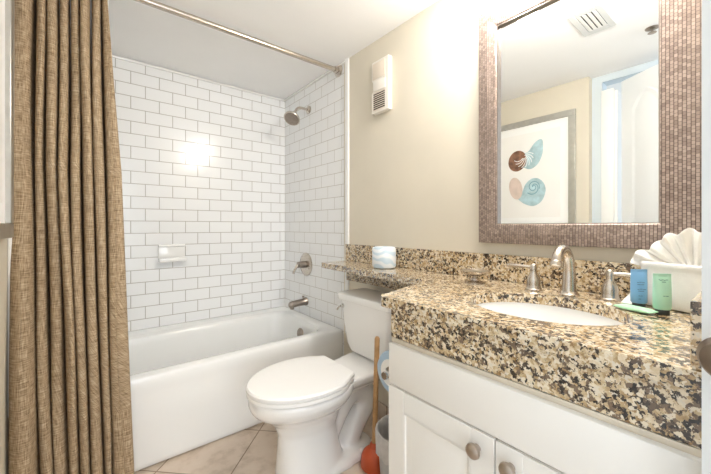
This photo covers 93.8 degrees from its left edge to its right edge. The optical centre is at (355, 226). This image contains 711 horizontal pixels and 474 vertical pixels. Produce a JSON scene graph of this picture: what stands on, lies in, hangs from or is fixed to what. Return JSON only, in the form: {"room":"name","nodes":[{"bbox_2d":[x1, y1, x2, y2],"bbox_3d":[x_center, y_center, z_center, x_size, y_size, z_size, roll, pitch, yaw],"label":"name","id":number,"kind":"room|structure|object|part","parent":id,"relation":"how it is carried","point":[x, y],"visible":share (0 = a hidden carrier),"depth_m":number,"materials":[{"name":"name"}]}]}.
{"room":"bathroom","nodes":[
{"label":"bathroom","id":0,"kind":"room"},
{"bbox_2d":[0,238,8,473],"bbox_3d":[-1.232,0.011,1.115,0.100,2.109,1.713,0,0,-39],"label":"wall","id":1,"kind":"structure","parent":0,"point":[4,420],"depth_m":1.08,"materials":[{"name":"paint"}]},
{"bbox_2d":[0,0,13,238],"bbox_3d":[-0.900,-0.402,0.804,0.025,0.875,0.658,0,0,-39],"label":"framed picture","id":2,"kind":"object","parent":1,"relation":"attached to","point":[6,6],"visible":1,"depth_m":1.03,"materials":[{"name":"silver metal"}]},
{"bbox_2d":[0,0,1,202],"bbox_3d":[-0.901,-0.402,0.804,0.002,0.665,0.458,0,0,-39],"label":"print","id":3,"kind":"object","parent":2,"relation":"attached to","point":[0,0],"depth_m":0.97,"materials":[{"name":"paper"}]},
{"bbox_2d":[8,238,11,417],"bbox_3d":[-1.178,-0.198,1.137,0.012,1.688,0.042,0,0,-39],"label":"trim","id":4,"kind":"structure","parent":1,"relation":"attached to","point":[9,239],"depth_m":1.12,"materials":[{"name":"white paint"}]},
{"bbox_2d":[134,0,341,76],"bbox_3d":[-0.680,-1.002,1.684,1.470,0.078,0.078,0,0,-39],"label":"curtain rod","id":5,"kind":"object","parent":1,"relation":"attached to","point":[337,70],"visible":0.99,"depth_m":1.72,"materials":[{"name":"silver metal"}]},
{"bbox_2d":[8,0,134,473],"bbox_3d":[-1.117,-0.003,1.312,0.326,2.037,0.353,0,0,43],"label":"shower curtain","id":6,"kind":"object","parent":5,"relation":"hanging from","point":[70,410],"visible":0.99,"depth_m":1.24,"materials":[{"name":"fabric"}]},
{"bbox_2d":[112,58,284,330],"bbox_3d":[-1.227,0.011,2.283,1.573,2.109,0.100,0,0,-39],"label":"wall","id":7,"kind":"structure","parent":0,"point":[203,162],"depth_m":2.33,"materials":[{"name":"tile"}]},
{"bbox_2d":[158,244,186,262],"bbox_3d":[-1.204,0.176,2.191,0.160,0.114,0.071,0,0,-39],"label":"soap dish","id":8,"kind":"object","parent":7,"relation":"attached to","point":[166,252],"visible":1,"depth_m":2.19,"materials":[{"name":"ceramic"}]},
{"bbox_2d":[158,257,186,262],"bbox_3d":[-1.200,0.218,2.186,0.160,0.029,0.060,0,0,-39],"label":"tray","id":9,"kind":"object","parent":8,"relation":"on","point":[160,259],"depth_m":2.17,"materials":[{"name":"ceramic"}]},
{"bbox_2d":[112,54,344,101],"bbox_3d":[-0.895,-1.034,1.951,1.473,0.018,0.834,0,0,-39],"label":"trim","id":10,"kind":"structure","parent":7,"relation":"attached to","point":[113,56],"depth_m":2.32,"materials":[{"name":"ceramic"}]},
{"bbox_2d":[134,414,379,473],"bbox_3d":[-0.180,1.091,0.112,2.860,0.050,4.800,0,0,-39],"label":"floor","id":11,"kind":"structure","parent":0,"point":[251,450],"depth_m":1.54,"materials":[{"name":"tile"}]},
{"bbox_2d":[128,306,342,471],"bbox_3d":[-0.900,0.857,1.957,1.465,0.418,0.810,0,0,-39],"label":"bathtub","id":12,"kind":"object","parent":11,"relation":"on","point":[188,380],"visible":0.48,"depth_m":1.71,"materials":[{"name":"ceramic"}]},
{"bbox_3d":[-0.376,0.727,2.258,0.017,0.074,0.074,0,0,-39],"label":"overflow plate","id":13,"kind":"part","parent":12,"relation":"part of","materials":[{"name":"silver metal"}]},
{"bbox_2d":[246,288,391,473],"bbox_3d":[-0.120,0.709,1.527,0.760,0.713,0.426,0,0,-39],"label":"toilet","id":14,"kind":"object","parent":11,"relation":"on","point":[319,408],"visible":0.9,"depth_m":1.43,"materials":[{"name":"ceramic"}]},
{"bbox_3d":[-0.247,0.671,1.425,0.429,0.017,0.376,0,0,-39],"label":"seat","id":15,"kind":"part","parent":14,"relation":"part of","materials":[{"name":"plastic"}]},
{"bbox_3d":[-0.247,0.649,1.425,0.433,0.024,0.380,0,0,-39],"label":"lid","id":16,"kind":"part","parent":14,"relation":"part of","materials":[{"name":"plastic"}]},
{"bbox_3d":[-0.118,0.866,1.528,0.746,0.398,0.367,0,0,-39],"label":"bowl","id":17,"kind":"part","parent":14,"relation":"part of","materials":[{"name":"ceramic"}]},
{"bbox_3d":[0.099,0.372,1.703,0.198,0.038,0.426,0,0,-39],"label":"tank lid","id":18,"kind":"part","parent":14,"relation":"part of","materials":[{"name":"ceramic"}]},
{"bbox_3d":[0.104,0.529,1.707,0.183,0.275,0.396,0,0,-39],"label":"tank","id":19,"kind":"part","parent":14,"relation":"part of","materials":[{"name":"ceramic"}]},
{"bbox_2d":[361,336,379,473],"bbox_3d":[0.083,0.775,1.476,0.122,0.579,0.122,0,0,-39],"label":"plunger","id":20,"kind":"object","parent":11,"relation":"on","point":[370,464],"visible":0.63,"depth_m":1.46,"materials":[{"name":"red rubber"}]},
{"bbox_2d":[361,441,379,473],"bbox_3d":[0.083,1.011,1.476,0.122,0.107,0.122,0,0,-39],"label":"cup","id":21,"kind":"object","parent":20,"relation":"on","point":[370,464],"depth_m":1.44,"materials":[{"name":"rubber"}]},
{"bbox_2d":[375,415,388,473],"bbox_3d":[0.187,0.923,1.290,0.225,0.282,0.227,0,0,-39],"label":"waste bin","id":22,"kind":"object","parent":11,"relation":"on","point":[382,426],"visible":0.28,"depth_m":1.25,"materials":[{"name":"grey plastic"}]},
{"bbox_2d":[389,337,701,473],"bbox_3d":[0.510,0.697,0.894,0.606,0.738,0.640,0,0,-39],"label":"vanity cabinet","id":23,"kind":"object","parent":11,"relation":"on","point":[447,415],"visible":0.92,"depth_m":0.72,"materials":[{"name":"paint"}]},
{"bbox_2d":[381,370,388,379],"bbox_3d":[0.184,0.494,1.115,0.184,0.044,0.114,0,0,-39],"label":"toilet roll holder","id":24,"kind":"object","parent":23,"relation":"attached to","point":[385,375],"visible":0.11,"depth_m":1.09,"materials":[{"name":"silver metal"}]},
{"bbox_2d":[377,350,390,391],"bbox_3d":[0.157,0.494,1.148,0.106,0.142,0.142,0,0,-39],"label":"toilet roll","id":25,"kind":"object","parent":24,"relation":"on","point":[383,362],"visible":0.16,"depth_m":1.14,"materials":[{"name":"white paper"}]},
{"bbox_3d":[0.204,0.713,0.848,0.017,0.506,0.323,0,0,-39],"label":"door","id":26,"kind":"part","parent":23,"relation":"part of","materials":[{"name":"paint"}]},
{"bbox_3d":[0.263,0.498,0.739,0.028,0.034,0.034,0,0,-39],"label":"knob","id":27,"kind":"part","parent":23,"relation":"part of","materials":[{"name":"silver metal"}]},
{"bbox_3d":[0.311,0.498,0.679,0.028,0.034,0.034,0,0,-39],"label":"knob","id":28,"kind":"part","parent":23,"relation":"part of","materials":[{"name":"silver metal"}]},
{"bbox_2d":[322,244,701,448],"bbox_3d":[0.225,0.220,1.273,0.578,0.221,1.588,0,0,-39],"label":"countertop","id":29,"kind":"structure","parent":23,"relation":"on","point":[645,371],"depth_m":0.73,"materials":[{"name":"beige stone"}]},
{"bbox_2d":[372,246,395,268],"bbox_3d":[0.144,0.156,1.685,0.120,0.106,0.120,0,0,-39],"label":"toilet roll","id":30,"kind":"object","parent":29,"relation":"on","point":[383,257],"visible":1,"depth_m":1.63,"materials":[{"name":"white paper"}]},
{"bbox_2d":[460,268,489,283],"bbox_3d":[0.444,0.186,1.238,0.108,0.046,0.108,0,0,-39],"label":"soap dish","id":31,"kind":"object","parent":29,"relation":"on","point":[474,273],"visible":1,"depth_m":1.22,"materials":[{"name":"silver metal"}]},
{"bbox_3d":[0.444,0.174,1.238,0.108,0.022,0.108,0,0,-39],"label":"dish","id":32,"kind":"part","parent":31,"relation":"part of","materials":[{"name":"silver metal"}]},
{"bbox_2d":[477,302,622,325],"bbox_3d":[0.493,0.308,0.878,0.352,0.136,0.411,0,0,-39],"label":"undermount sink","id":33,"kind":"object","parent":29,"relation":"in","point":[547,313],"visible":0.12,"depth_m":1.01,"materials":[{"name":"ceramic"}]},
{"bbox_2d":[507,245,629,301],"bbox_3d":[0.611,0.132,1.005,0.160,0.155,0.347,0,0,-39],"label":"widespread faucet","id":34,"kind":"object","parent":29,"relation":"on","point":[562,253],"visible":0.98,"depth_m":0.99,"materials":[{"name":"silver metal"}]},
{"bbox_3d":[0.558,0.135,1.130,0.016,0.016,0.087,0,0,-39],"label":"lever","id":35,"kind":"part","parent":34,"relation":"part of","materials":[{"name":"silver metal"}]},
{"bbox_3d":[0.587,0.166,1.097,0.052,0.087,0.052,0,0,-39],"label":"handle","id":36,"kind":"part","parent":34,"relation":"part of","materials":[{"name":"silver metal"}]},
{"bbox_3d":[0.615,0.132,0.985,0.142,0.155,0.056,0,0,-39],"label":"spout","id":37,"kind":"part","parent":34,"relation":"part of","materials":[{"name":"silver metal"}]},
{"bbox_3d":[0.726,0.166,0.948,0.052,0.087,0.052,0,0,-39],"label":"handle","id":38,"kind":"part","parent":34,"relation":"part of","materials":[{"name":"silver metal"}]},
{"bbox_3d":[0.742,0.135,0.925,0.016,0.016,0.058,0,0,-39],"label":"lever","id":39,"kind":"part","parent":34,"relation":"part of","materials":[{"name":"silver metal"}]},
{"bbox_2d":[613,304,657,313],"bbox_3d":[0.688,0.202,0.819,0.034,0.012,0.086,0,0,-18],"label":"packet","id":40,"kind":"object","parent":29,"relation":"on","point":[644,310],"visible":1,"depth_m":0.81,"materials":[{"name":"green plastic"}]},
{"bbox_2d":[630,269,647,307],"bbox_3d":[0.732,0.160,0.860,0.034,0.098,0.034,0,0,-39],"label":"tube","id":41,"kind":"object","parent":29,"relation":"on","point":[638,281],"visible":0.9,"depth_m":0.85,"materials":[{"name":"blue plastic"}]},
{"bbox_2d":[621,228,701,312],"bbox_3d":[0.806,0.106,0.859,0.137,0.205,0.180,0,0,-39],"label":"holder","id":42,"kind":"object","parent":29,"relation":"on","point":[680,255],"visible":0.72,"depth_m":0.83,"materials":[{"name":"white ceramic"}]},
{"bbox_2d":[652,273,671,314],"bbox_3d":[0.732,0.161,0.794,0.034,0.096,0.034,0,0,-39],"label":"tube","id":43,"kind":"object","parent":29,"relation":"on","point":[662,284],"visible":0.98,"depth_m":0.79,"materials":[{"name":"green plastic"}]},
{"bbox_3d":[0.404,0.713,0.599,0.017,0.506,0.310,0,0,-39],"label":"door","id":44,"kind":"part","parent":23,"relation":"part of","materials":[{"name":"paint"}]},
{"bbox_2d":[109,0,438,98],"bbox_3d":[-0.760,-1.068,0.833,2.860,0.050,2.950,0,0,-39],"label":"ceiling","id":45,"kind":"structure","parent":0,"point":[330,32],"depth_m":1.80,"materials":[{"name":"white paint"}]},
{"bbox_2d":[285,0,648,406],"bbox_3d":[0.226,0.011,1.812,0.100,2.109,2.660,0,0,-39],"label":"wall","id":46,"kind":"structure","parent":0,"point":[414,164],"depth_m":1.74,"materials":[{"name":"beige wall paint"}]},
{"bbox_2d":[284,106,310,125],"bbox_3d":[-0.407,-0.800,2.358,0.200,0.166,0.110,0,0,-39],"label":"shower fixture","id":47,"kind":"object","parent":46,"relation":"attached to","point":[292,118],"visible":1,"depth_m":2.33,"materials":[{"name":"silver metal"}]},
{"bbox_3d":[-0.393,-0.833,2.395,0.118,0.059,0.019,0,0,-39],"label":"arm","id":48,"kind":"part","parent":47,"relation":"part of","materials":[{"name":"silver metal"}]},
{"bbox_2d":[288,296,307,309],"bbox_3d":[-0.419,0.553,2.422,0.139,0.085,0.060,0,0,-39],"label":"tub spout","id":49,"kind":"object","parent":46,"relation":"attached to","point":[300,302],"visible":1,"depth_m":2.41,"materials":[{"name":"silver metal"}]},
{"bbox_2d":[292,253,311,275],"bbox_3d":[-0.407,0.281,2.432,0.108,0.172,0.172,0,0,-39],"label":"shower valve","id":50,"kind":"object","parent":46,"relation":"attached to","point":[305,264],"visible":1,"depth_m":2.43,"materials":[{"name":"silver metal"}]},
{"bbox_3d":[-0.397,0.281,2.440,0.066,0.052,0.052,0,0,-39],"label":"valve stem","id":51,"kind":"part","parent":50,"relation":"part of","materials":[{"name":"silver metal"}]},
{"bbox_2d":[345,58,348,332],"bbox_3d":[-0.052,-0.188,2.069,0.012,1.708,0.035,0,0,-39],"label":"trim","id":52,"kind":"structure","parent":46,"relation":"attached to","point":[347,59],"depth_m":2.06,"materials":[{"name":"white paint"}]},
{"bbox_2d":[371,401,388,418],"bbox_3d":[0.235,1.018,1.713,0.010,0.095,0.934,0,0,-39],"label":"baseboard","id":53,"kind":"structure","parent":46,"relation":"attached to","point":[383,410],"depth_m":1.82,"materials":[{"name":"tile"}]},
{"bbox_2d":[372,55,391,115],"bbox_3d":[0.140,-0.764,1.810,0.035,0.284,0.132,0,0,-39],"label":"air vent","id":54,"kind":"object","parent":46,"relation":"in","point":[382,68],"visible":1,"depth_m":1.78,"materials":[{"name":"beige plastic"}]},
{"bbox_3d":[0.126,-0.850,1.807,0.002,0.088,0.098,0,0,-39],"label":"panel","id":55,"kind":"part","parent":54,"relation":"part of","materials":[{"name":"white plastic"}]},
{"bbox_2d":[373,89,384,110],"bbox_3d":[0.126,-0.683,1.803,0.002,0.094,0.088,0,0,-39],"label":"grille","id":56,"kind":"object","parent":54,"relation":"attached to","point":[378,94],"depth_m":1.80,"materials":[{"name":"white plastic"}]},
{"bbox_3d":[0.129,-0.765,1.800,0.005,0.054,0.096,0,0,-39],"label":"panel","id":57,"kind":"part","parent":54,"relation":"part of","materials":[{"name":"beige plastic"}]},
{"bbox_2d":[345,244,640,296],"bbox_3d":[0.437,0.159,1.454,0.020,0.100,1.572,0,0,-39],"label":"backsplash","id":58,"kind":"structure","parent":46,"relation":"attached to","point":[590,274],"depth_m":1.28,"materials":[{"name":"stone"}]},
{"bbox_2d":[479,0,701,248],"bbox_3d":[0.705,-0.395,1.110,0.031,0.920,0.630,0,0,-39],"label":"framed mirror","id":59,"kind":"object","parent":46,"relation":"attached to","point":[590,111],"visible":0.9,"depth_m":1.06,"materials":[{"name":"brown metal"}]},
{"bbox_3d":[0.531,-0.395,1.327,0.031,0.920,0.074,0,0,-39],"label":"frame rail","id":60,"kind":"part","parent":59,"relation":"part of","materials":[{"name":"brown tile"}]},
{"bbox_3d":[0.705,-0.817,1.110,0.031,0.074,0.630,0,0,-39],"label":"frame rail","id":61,"kind":"part","parent":59,"relation":"part of","materials":[{"name":"brown metal"}]},
{"bbox_3d":[0.705,0.029,1.110,0.031,0.073,0.630,0,0,-39],"label":"frame rail","id":62,"kind":"part","parent":59,"relation":"part of","materials":[{"name":"brown tile"}]},
{"bbox_3d":[0.712,-0.394,1.121,0.008,0.782,0.484,0,0,-39],"label":"glass","id":63,"kind":"part","parent":59,"relation":"part of","materials":[{"name":"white mirror"}]},
{"bbox_3d":[0.877,-0.395,0.897,0.031,0.920,0.082,0,0,-39],"label":"frame rail","id":64,"kind":"part","parent":59,"relation":"part of","materials":[{"name":"brown tile"}]},
{"bbox_3d":[0.777,0.011,0.623,0.532,2.109,0.116,0,0,-39],"label":"wall","id":65,"kind":"structure","parent":0,"visible":0},
{"bbox_2d":[696,0,710,473],"bbox_3d":[0.585,0.039,0.121,0.111,2.030,0.700,0,0,-21],"label":"door","id":66,"kind":"structure","parent":65,"relation":"in","point":[703,352],"depth_m":0.45,"materials":[{"name":"paint"}]},
{"bbox_3d":[0.455,0.158,0.398,0.070,0.060,0.060,0,0,-21],"label":"knob","id":67,"kind":"part","parent":66,"relation":"part of","materials":[{"name":"metal"}]}
]}

